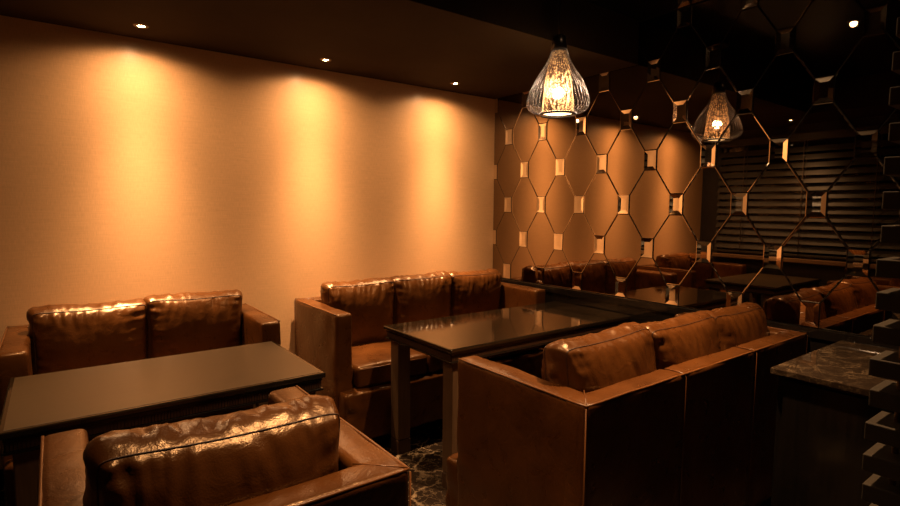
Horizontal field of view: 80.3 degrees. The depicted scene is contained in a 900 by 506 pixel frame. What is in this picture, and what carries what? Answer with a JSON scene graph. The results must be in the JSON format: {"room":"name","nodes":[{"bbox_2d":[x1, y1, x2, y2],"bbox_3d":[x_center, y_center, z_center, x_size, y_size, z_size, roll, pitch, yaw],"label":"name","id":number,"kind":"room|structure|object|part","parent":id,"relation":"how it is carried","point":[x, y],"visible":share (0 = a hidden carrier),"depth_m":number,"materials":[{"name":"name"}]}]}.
{"room":"restaurant lounge","nodes":[
{"label":"restaurant lounge","id":0,"kind":"room"},
{"bbox_2d":[0,15,494,469],"bbox_3d":[-1.022,-0.232,3.587,3.600,2.720,0.100,-3,6,-37],"label":"wall","id":1,"kind":"structure","parent":0,"point":[131,168],"depth_m":3.21,"materials":[{"name":"paint"}]},
{"bbox_2d":[0,469,3,488],"bbox_3d":[-1.005,1.078,3.644,3.380,0.100,0.015,-3,6,-37],"label":"baseboard","id":2,"kind":"structure","parent":1,"relation":"attached to","point":[1,470],"depth_m":2.70,"materials":[{"name":"black paint"}]},
{"bbox_2d":[0,419,770,505],"bbox_3d":[0.311,1.332,1.907,3.600,0.100,4.600,-3,6,-37],"label":"floor","id":3,"kind":"structure","parent":0,"point":[424,457],"depth_m":3.02,"materials":[{"name":"stone"}]},
{"bbox_2d":[0,289,280,505],"bbox_3d":[-1.534,0.715,2.747,1.179,0.964,0.734,-3,6,-37],"label":"sofa","id":4,"kind":"object","parent":3,"relation":"on","point":[61,337],"visible":0.38,"depth_m":2.70,"materials":[{"name":"brown leather"}]},
{"bbox_3d":[-1.984,0.767,2.463,0.112,0.764,0.617,-3,6,-37],"label":"armrest","id":5,"kind":"part","parent":4,"relation":"part of","materials":[{"name":"brown leather"}]},
{"bbox_2d":[26,298,147,374],"bbox_3d":[-1.814,0.483,2.708,0.518,0.484,0.231,-3,9,-37],"label":"cushion","id":6,"kind":"object","parent":4,"relation":"on","point":[62,337],"depth_m":2.61,"materials":[{"name":"brown leather"}]},
{"bbox_3d":[-1.722,0.724,3.002,1.170,0.768,0.102,-3,6,-37],"label":"backrest","id":7,"kind":"part","parent":4,"relation":"part of","materials":[{"name":"brown leather"}]},
{"bbox_2d":[143,289,242,357],"bbox_3d":[-1.432,0.460,2.993,0.520,0.493,0.228,-2,9,-37],"label":"cushion","id":8,"kind":"object","parent":4,"relation":"on","point":[187,322],"depth_m":2.88,"materials":[{"name":"brown leather"}]},
{"bbox_2d":[163,405,252,423],"bbox_3d":[-1.325,0.725,2.869,0.482,0.158,0.578,-3,6,-37],"label":"seat cushion","id":9,"kind":"object","parent":4,"relation":"on","point":[250,406],"depth_m":2.66,"materials":[{"name":"brown leather"}]},
{"bbox_3d":[-1.129,0.721,3.096,0.113,0.767,0.621,-3,6,-37],"label":"armrest","id":10,"kind":"part","parent":4,"relation":"part of","materials":[{"name":"brown leather"}]},
{"bbox_2d":[0,341,325,505],"bbox_3d":[-1.137,0.870,2.203,1.050,0.751,0.660,-3,6,-37],"label":"table","id":11,"kind":"object","parent":3,"relation":"on","point":[101,399],"visible":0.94,"depth_m":1.99,"materials":[{"name":"black wood"}]},
{"bbox_3d":[-1.343,0.904,1.726,0.084,0.588,0.084,-3,6,-37],"label":"leg","id":12,"kind":"part","parent":11,"relation":"part of","materials":[{"name":"brown wood"}]},
{"bbox_3d":[-1.134,0.496,2.171,1.018,0.002,0.628,-3,6,-37],"label":"panel","id":13,"kind":"part","parent":11,"relation":"part of","materials":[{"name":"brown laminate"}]},
{"bbox_3d":[-1.135,0.568,2.177,1.034,0.010,0.644,-3,6,-37],"label":"rail","id":14,"kind":"part","parent":11,"relation":"part of","materials":[{"name":"black paint"}]},
{"bbox_3d":[-0.931,0.828,2.678,0.084,0.588,0.084,-3,6,-37],"label":"leg","id":15,"kind":"part","parent":11,"relation":"part of","materials":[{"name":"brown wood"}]},
{"bbox_2d":[37,385,410,505],"bbox_3d":[-0.619,0.825,1.395,0.717,0.983,0.838,-3,6,-37],"label":"sofa","id":16,"kind":"object","parent":3,"relation":"on","point":[295,449],"visible":1,"depth_m":1.15,"materials":[{"name":"brown leather"}]},
{"bbox_3d":[-0.837,0.882,1.191,0.118,0.767,0.722,-3,6,-37],"label":"armrest","id":17,"kind":"part","parent":16,"relation":"part of","materials":[{"name":"brown leather"}]},
{"bbox_2d":[82,395,339,505],"bbox_3d":[-0.515,0.608,1.218,0.543,0.509,0.274,-1,7,-37],"label":"cushion","id":18,"kind":"object","parent":16,"relation":"on","point":[237,458],"depth_m":1.11,"materials":[{"name":"brown leather"}]},
{"bbox_3d":[-0.401,0.893,1.107,0.702,0.766,0.103,-3,6,-37],"label":"backrest","id":19,"kind":"part","parent":16,"relation":"part of","materials":[{"name":"brown leather"}]},
{"bbox_3d":[-0.359,0.857,1.545,0.117,0.766,0.718,-3,6,-37],"label":"armrest","id":20,"kind":"part","parent":16,"relation":"part of","materials":[{"name":"brown leather"}]},
{"bbox_2d":[294,268,544,438],"bbox_3d":[-0.129,0.636,3.773,1.721,0.972,0.762,-3,6,-37],"label":"sofa","id":21,"kind":"object","parent":3,"relation":"on","point":[341,332],"visible":0.62,"depth_m":3.42,"materials":[{"name":"brown leather"}]},
{"bbox_3d":[-0.324,0.648,4.040,1.712,0.768,0.102,-3,6,-37],"label":"backrest","id":22,"kind":"part","parent":21,"relation":"part of","materials":[{"name":"brown leather"}]},
{"bbox_3d":[-0.792,0.704,3.327,0.120,0.765,0.651,-3,6,-37],"label":"armrest","id":23,"kind":"part","parent":21,"relation":"part of","materials":[{"name":"brown leather"}]},
{"bbox_2d":[320,277,393,344],"bbox_3d":[-0.620,0.420,3.596,0.532,0.495,0.228,-3,9,-37],"label":"cushion","id":24,"kind":"object","parent":21,"relation":"on","point":[370,302],"depth_m":3.52,"materials":[{"name":"brown leather"}]},
{"bbox_2d":[352,340,426,387],"bbox_3d":[-0.512,0.683,3.454,0.502,0.159,0.606,-3,6,-37],"label":"seat cushion","id":25,"kind":"object","parent":21,"relation":"on","point":[371,359],"depth_m":3.23,"materials":[{"name":"brown leather"}]},
{"bbox_2d":[389,271,451,323],"bbox_3d":[-0.228,0.389,3.886,0.536,0.497,0.230,-4,10,-36],"label":"cushion","id":26,"kind":"object","parent":21,"relation":"on","point":[417,297],"depth_m":3.77,"materials":[{"name":"brown leather"}]},
{"bbox_2d":[425,354,487,372],"bbox_3d":[-0.111,0.661,3.753,0.500,0.160,0.607,-3,6,-37],"label":"seat cushion","id":27,"kind":"object","parent":21,"relation":"on","point":[433,365],"depth_m":3.39,"materials":[{"name":"brown leather"}]},
{"bbox_2d":[448,268,500,315],"bbox_3d":[0.170,0.374,4.181,0.535,0.497,0.231,-2,9,-37],"label":"cushion","id":28,"kind":"object","parent":21,"relation":"on","point":[475,291],"depth_m":4.06,"materials":[{"name":"brown leather"}]},
{"bbox_2d":[487,346,537,359],"bbox_3d":[0.289,0.639,4.051,0.501,0.161,0.608,-3,6,-37],"label":"seat cushion","id":29,"kind":"object","parent":21,"relation":"on","point":[534,350],"depth_m":3.81,"materials":[{"name":"brown leather"}]},
{"bbox_3d":[0.493,0.633,4.283,0.113,0.766,0.647,-3,6,-37],"label":"armrest","id":30,"kind":"part","parent":21,"relation":"part of","materials":[{"name":"brown leather"}]},
{"bbox_2d":[384,301,631,489],"bbox_3d":[0.394,0.789,3.322,1.470,0.750,0.660,-3,6,-37],"label":"table","id":31,"kind":"object","parent":3,"relation":"on","point":[483,334],"visible":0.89,"depth_m":3.08,"materials":[{"name":"black wood"}]},
{"bbox_3d":[-0.291,0.795,3.136,0.084,0.588,0.084,-3,6,-37],"label":"leg","id":32,"kind":"part","parent":31,"relation":"part of","materials":[{"name":"brown wood"}]},
{"bbox_3d":[0.020,0.832,2.721,0.084,0.588,0.084,-3,6,-37],"label":"leg","id":33,"kind":"part","parent":31,"relation":"part of","materials":[{"name":"brown wood"}]},
{"bbox_3d":[0.396,0.486,3.297,1.454,0.010,0.644,-3,6,-37],"label":"rail","id":34,"kind":"part","parent":31,"relation":"part of","materials":[{"name":"black paint"}]},
{"bbox_2d":[445,302,807,505],"bbox_3d":[0.874,0.745,2.475,1.720,0.984,0.784,-3,6,-37],"label":"sofa","id":35,"kind":"object","parent":3,"relation":"on","point":[680,410],"visible":0.98,"depth_m":2.00,"materials":[{"name":"brown leather"}]},
{"bbox_3d":[0.255,0.824,1.977,0.115,0.767,0.650,-3,6,-37],"label":"armrest","id":36,"kind":"part","parent":35,"relation":"part of","materials":[{"name":"brown leather"}]},
{"bbox_2d":[541,322,656,392],"bbox_3d":[0.580,0.543,2.037,0.544,0.504,0.254,-6,4,-36],"label":"cushion","id":37,"kind":"object","parent":35,"relation":"on","point":[591,362],"depth_m":1.91,"materials":[{"name":"brown leather"}]},
{"bbox_2d":[641,311,720,369],"bbox_3d":[0.980,0.522,2.328,0.543,0.492,0.248,-4,3,-36],"label":"cushion","id":38,"kind":"object","parent":35,"relation":"on","point":[682,339],"depth_m":2.22,"materials":[{"name":"brown leather"}]},
{"bbox_3d":[1.071,0.810,2.218,1.700,0.767,0.106,-3,6,-37],"label":"backrest","id":39,"kind":"part","parent":35,"relation":"part of","materials":[{"name":"brown leather"}]},
{"bbox_3d":[1.536,0.754,2.928,0.116,0.766,0.647,-3,6,-37],"label":"armrest","id":40,"kind":"part","parent":35,"relation":"part of","materials":[{"name":"brown leather"}]},
{"bbox_2d":[705,302,768,350],"bbox_3d":[1.373,0.505,2.627,0.535,0.493,0.244,-2,3,-37],"label":"cushion","id":41,"kind":"object","parent":35,"relation":"on","point":[746,322],"depth_m":2.52,"materials":[{"name":"brown leather"}]},
{"bbox_2d":[770,340,898,505],"bbox_3d":[2.031,0.898,1.732,0.759,0.820,1.570,-3,6,-37],"label":"counter","id":42,"kind":"object","parent":3,"relation":"on","point":[823,410],"visible":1,"depth_m":2.01,"materials":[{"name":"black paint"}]},
{"bbox_3d":[1.444,0.859,1.913,0.012,0.700,0.485,-3,6,-37],"label":"door","id":43,"kind":"part","parent":42,"relation":"part of","materials":[{"name":"black paint"}]},
{"bbox_2d":[861,0,899,505],"bbox_3d":[1.292,0.009,1.496,0.174,2.620,0.110,-3,6,-37],"label":"screen","id":44,"kind":"object","parent":3,"relation":"on","point":[882,459],"visible":1,"depth_m":1.50,"materials":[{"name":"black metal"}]},
{"bbox_3d":[1.292,0.009,1.496,0.017,2.620,0.017,-1,5,-14],"label":"rod","id":45,"kind":"part","parent":44,"relation":"part of","materials":[{"name":"black metal"}]},
{"bbox_2d":[584,0,705,20],"bbox_3d":[0.331,-1.378,1.681,3.600,0.100,4.600,-3,6,-37],"label":"ceiling","id":46,"kind":"structure","parent":0,"point":[640,10],"depth_m":3.12,"materials":[{"name":"black paint"}]},
{"bbox_2d":[0,0,638,98],"bbox_3d":[-0.578,-1.301,2.904,3.391,0.270,1.370,-3,6,-37],"label":"ceiling","id":47,"kind":"structure","parent":46,"relation":"attached to","point":[495,49],"depth_m":2.87,"materials":[{"name":"brown paint"}]},
{"bbox_2d":[133,23,148,28],"bbox_3d":[-1.573,-1.155,2.717,0.072,0.004,0.072,-3,6,-37],"label":"recessed light","id":48,"kind":"object","parent":47,"relation":"in","point":[143,26],"visible":1,"depth_m":2.72,"materials":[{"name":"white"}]},
{"bbox_2d":[320,58,330,61],"bbox_3d":[-0.771,-1.199,3.313,0.072,0.004,0.072,-3,6,-37],"label":"recessed light","id":49,"kind":"object","parent":47,"relation":"in","point":[321,59],"visible":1,"depth_m":3.30,"materials":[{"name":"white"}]},
{"bbox_2d":[526,0,589,118],"bbox_3d":[0.576,-1.075,2.817,0.333,0.689,0.333,-3,6,-37],"label":"pendant lamp","id":50,"kind":"object","parent":46,"relation":"hanging from","point":[558,95],"visible":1,"depth_m":2.78,"materials":[{"name":"clear glass"}]},
{"bbox_3d":[0.575,-0.935,2.829,0.172,0.380,0.172,-3,6,-37],"label":"lamp shade","id":51,"kind":"part","parent":50,"relation":"part of","materials":[{"name":"brown"}]},
{"bbox_2d":[544,110,570,115],"bbox_3d":[0.574,-0.747,2.844,0.164,0.001,0.164,-3,6,-37],"label":"diffuser","id":52,"kind":"object","parent":50,"relation":"attached to","point":[552,114],"depth_m":2.89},
{"bbox_3d":[0.578,-1.274,2.800,0.005,0.290,0.005,3,6,31],"label":"cord","id":53,"kind":"part","parent":50,"relation":"part of","materials":[{"name":"black metal"}]},
{"bbox_2d":[493,0,868,336],"bbox_3d":[1.755,-0.145,2.792,0.100,2.720,4.500,-3,6,-37],"label":"wall","id":54,"kind":"structure","parent":0,"point":[706,0],"depth_m":3.23,"materials":[{"name":"black paint"}]},
{"bbox_2d":[493,0,899,336],"bbox_3d":[1.682,-0.522,2.772,0.007,1.763,4.389,-3,6,-37],"label":"mirror","id":55,"kind":"object","parent":54,"relation":"attached to","point":[740,159],"visible":0.89,"depth_m":2.97,"materials":[{"name":"mirror"}]},
{"bbox_2d":[501,278,898,352],"bbox_3d":[1.668,0.784,2.872,0.026,0.853,4.400,-3,6,-37],"label":"trim","id":56,"kind":"structure","parent":54,"relation":"attached to","point":[641,311],"depth_m":3.41,"materials":[{"name":"black paint"}]}
]}

